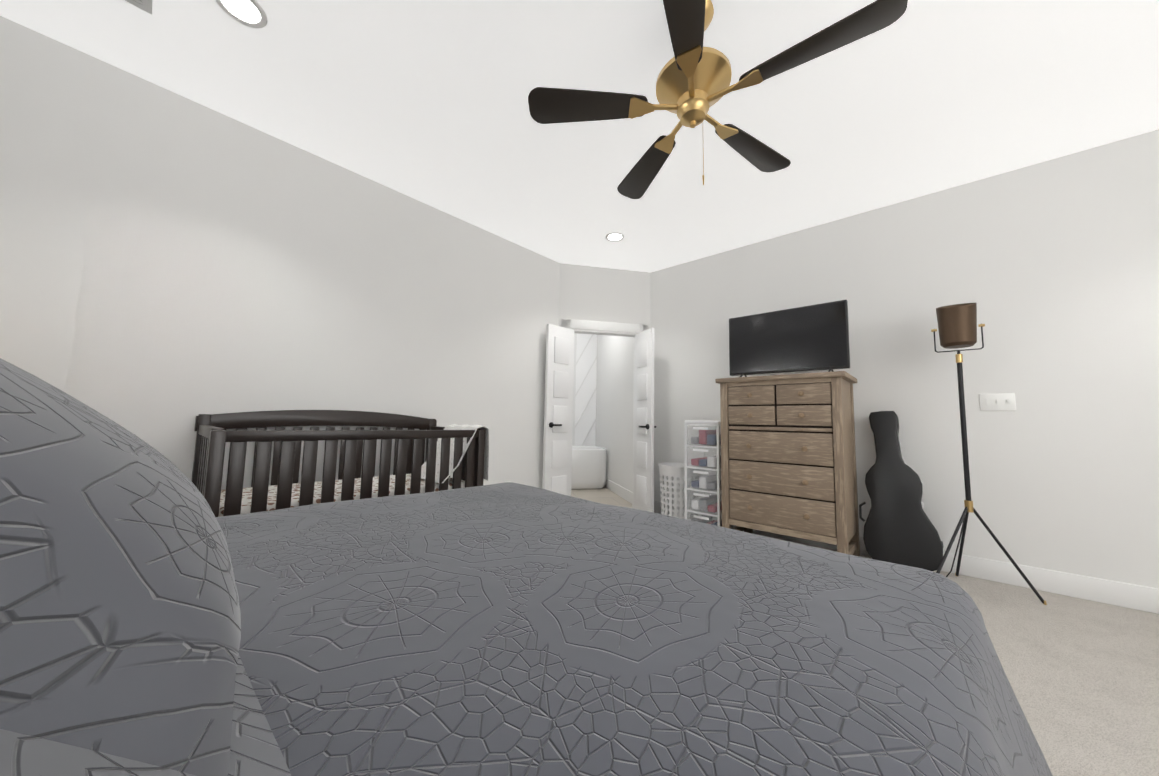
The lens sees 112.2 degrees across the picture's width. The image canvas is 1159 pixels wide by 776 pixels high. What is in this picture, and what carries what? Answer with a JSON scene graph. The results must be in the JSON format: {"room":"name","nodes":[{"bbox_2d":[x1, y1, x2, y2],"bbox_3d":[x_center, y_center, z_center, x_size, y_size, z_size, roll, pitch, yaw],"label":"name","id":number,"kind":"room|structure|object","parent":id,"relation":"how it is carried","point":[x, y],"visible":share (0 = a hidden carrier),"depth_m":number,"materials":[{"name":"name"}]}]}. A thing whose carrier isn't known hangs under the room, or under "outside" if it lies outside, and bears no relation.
{"room":"bedroom","nodes":[
{"label":"bedroom","id":0,"kind":"room"},
{"bbox_2d":[0,16,559,489],"bbox_3d":[-1.593,-0.172,2.876,0.120,2.775,3.910,-3,-7,42],"label":"wall","id":1,"kind":"structure","parent":0,"point":[172,264],"depth_m":2.29,"materials":[{"name":"paint"}]},
{"bbox_2d":[0,0,1158,271],"bbox_3d":[0.575,-1.529,3.389,8.920,0.100,7.370,-3,-7,42],"label":"ceiling","id":2,"kind":"structure","parent":0,"point":[424,100],"depth_m":2.12,"materials":[{"name":"paint"}]},
{"bbox_2d":[124,0,152,14],"bbox_3d":[-1.868,-1.676,1.567,0.280,0.014,0.200,-3,-7,42],"label":"ceiling vent","id":3,"kind":"object","parent":2,"relation":"in","point":[145,5],"visible":1,"depth_m":1.69,"materials":[{"name":"white metal"}]},
{"bbox_2d":[215,0,267,28],"bbox_3d":[-1.478,-1.660,1.699,0.184,0.006,0.184,-3,-7,42],"label":"recessed light","id":4,"kind":"object","parent":2,"relation":"in","point":[250,13],"visible":1,"depth_m":1.72,"materials":[{"name":"white plastic"}]},
{"bbox_2d":[605,232,624,241],"bbox_3d":[0.341,-1.448,3.737,0.184,0.006,0.184,-3,-7,42],"label":"recessed light","id":5,"kind":"object","parent":2,"relation":"in","point":[614,237],"visible":1,"depth_m":3.73,"materials":[{"name":"white plastic"}]},
{"bbox_2d":[528,0,907,198],"bbox_3d":[0.516,-1.234,1.621,1.300,0.794,1.327,-3,-7,42],"label":"fan","id":6,"kind":"object","parent":2,"relation":"hanging from","point":[693,82],"visible":1,"depth_m":1.58,"materials":[{"name":"black wood"}]},
{"bbox_2d":[574,333,596,445],"bbox_3d":[-0.169,0.195,6.772,2.800,2.775,0.100,2,-5,-12],"label":"wall","id":7,"kind":"structure","parent":0,"point":[586,390],"depth_m":6.79,"materials":[{"name":"white paint"}]},
{"bbox_2d":[572,333,596,445],"bbox_3d":[0.101,-0.040,6.787,0.425,3.255,0.022,2,-5,-12],"label":"batten","id":8,"kind":"object","parent":7,"relation":"attached to","point":[574,394],"visible":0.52,"depth_m":6.75,"materials":[{"name":"white wood"}]},
{"bbox_2d":[571,487,631,507],"bbox_3d":[0.042,1.514,5.529,2.600,0.060,2.600,2,-5,-12],"label":"floor","id":9,"kind":"structure","parent":0,"point":[604,495],"depth_m":5.23,"materials":[{"name":"beige carpet"}]},
{"bbox_2d":[571,446,606,489],"bbox_3d":[-0.215,1.225,6.082,1.202,0.600,0.780,2,-5,-12],"label":"bathtub","id":10,"kind":"object","parent":9,"relation":"on","point":[588,467],"visible":0.4,"depth_m":5.77,"materials":[{"name":"white"}]},
{"bbox_2d":[558,263,650,328],"bbox_3d":[0.270,-0.001,4.431,1.085,2.775,0.120,2,-5,-12],"label":"wall","id":11,"kind":"structure","parent":0,"point":[593,293],"depth_m":4.46,"materials":[{"name":"paint"}]},
{"bbox_2d":[542,324,574,495],"bbox_3d":[-0.218,0.340,4.109,0.149,1.998,0.381,-4,-7,44],"label":"door","id":12,"kind":"structure","parent":11,"relation":"in","point":[558,426],"depth_m":4.08,"materials":[{"name":"white wood"}]},
{"bbox_2d":[562,319,647,507],"bbox_3d":[0.266,0.317,4.396,1.010,2.135,0.138,2,-5,-12],"label":"door frame","id":13,"kind":"structure","parent":11,"relation":"attached to","point":[603,328],"depth_m":4.44,"materials":[{"name":"white wood"}]},
{"bbox_2d":[633,328,655,511],"bbox_3d":[0.698,0.368,4.227,0.149,1.998,0.381,3,-5,-20],"label":"door","id":14,"kind":"structure","parent":11,"relation":"in","point":[644,426],"depth_m":4.17,"materials":[{"name":"white wood"}]},
{"bbox_2d":[595,335,633,491],"bbox_3d":[0.577,0.117,5.717,0.100,2.775,2.280,2,-5,-12],"label":"wall","id":15,"kind":"structure","parent":0,"point":[614,407],"depth_m":5.65,"materials":[{"name":"paint"}]},
{"bbox_2d":[604,478,631,502],"bbox_3d":[0.494,1.431,5.600,0.014,0.135,2.260,2,-5,-12],"label":"baseboard","id":16,"kind":"structure","parent":15,"relation":"attached to","point":[621,491],"depth_m":5.29,"materials":[{"name":"white wood"}]},
{"bbox_2d":[650,129,1158,588],"bbox_3d":[2.725,-0.092,2.832,5.115,2.775,0.120,-3,-7,42],"label":"wall","id":17,"kind":"structure","parent":0,"point":[1050,268],"depth_m":2.63,"materials":[{"name":"paint"}]},
{"bbox_2d":[654,501,1158,613],"bbox_3d":[2.625,1.219,2.695,4.955,0.135,0.014,-3,-7,42],"label":"baseboard","id":18,"kind":"structure","parent":17,"relation":"attached to","point":[1133,596],"depth_m":2.45,"materials":[{"name":"white wood"}]},
{"bbox_2d":[979,393,1015,410],"bbox_3d":[2.823,0.095,2.629,0.164,0.116,0.018,-3,-7,42],"label":"switch plate","id":19,"kind":"object","parent":17,"relation":"attached to","point":[999,402],"visible":1,"depth_m":2.63,"materials":[{"name":"white plastic"}]},
{"bbox_2d":[743,531,1158,775],"bbox_3d":[0.827,1.152,1.196,5.840,0.060,4.890,-3,-7,42],"label":"floor carpet","id":20,"kind":"object","parent":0,"point":[1082,675],"depth_m":1.62,"materials":[{"name":"beige carpet"}]},
{"bbox_2d":[191,410,488,516],"bbox_3d":[-1.373,0.657,2.373,0.757,1.045,1.412,-3,-7,42],"label":"crib","id":21,"kind":"object","parent":20,"relation":"on","point":[460,453],"visible":0.71,"depth_m":2.17,"materials":[{"name":"black wood"}]},
{"bbox_2d":[0,358,1052,775],"bbox_3d":[-0.364,0.509,0.873,2.103,1.064,2.279,-4,-7,44],"label":"bed","id":22,"kind":"object","parent":20,"relation":"on","point":[158,616],"visible":1,"depth_m":0.48,"materials":[{"name":"grey fabric"}]},
{"bbox_2d":[658,462,699,519],"bbox_3d":[0.997,1.061,3.887,0.410,0.586,0.410,-3,-7,42],"label":"laundry basket","id":23,"kind":"object","parent":20,"relation":"on","point":[669,471],"visible":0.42,"depth_m":3.77,"materials":[{"name":"white plastic"}]},
{"bbox_2d":[684,420,735,528],"bbox_3d":[1.194,0.817,3.553,0.320,1.030,0.396,-3,-7,42],"label":"cart","id":24,"kind":"object","parent":20,"relation":"on","point":[707,507],"visible":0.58,"depth_m":3.44,"materials":[{"name":"white plastic"}]},
{"bbox_2d":[715,371,859,556],"bbox_3d":[1.677,0.613,3.153,0.920,1.385,0.597,-3,-7,42],"label":"dresser","id":25,"kind":"object","parent":20,"relation":"on","point":[788,457],"visible":0.98,"depth_m":2.93,"materials":[{"name":"brown wood"}]},
{"bbox_2d":[729,300,849,376],"bbox_3d":[1.708,-0.365,3.252,0.900,0.578,0.256,-3,-7,42],"label":"tv","id":26,"kind":"object","parent":25,"relation":"on","point":[809,338],"visible":0.94,"depth_m":3.19,"materials":[{"name":"black plastic"}]},
{"bbox_2d":[859,411,943,570],"bbox_3d":[2.288,0.728,2.843,0.448,1.120,0.135,-10,-19,41],"label":"guitar case","id":27,"kind":"object","parent":20,"relation":"on","point":[899,528],"visible":0.81,"depth_m":2.76,"materials":[{"name":"black"}]},
{"bbox_2d":[931,303,1046,604],"bbox_3d":[2.484,0.346,2.515,0.598,1.841,0.547,-3,-7,42],"label":"floor lamp","id":28,"kind":"object","parent":20,"relation":"on","point":[957,325],"visible":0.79,"depth_m":2.49,"materials":[{"name":"black metal"}]}
]}

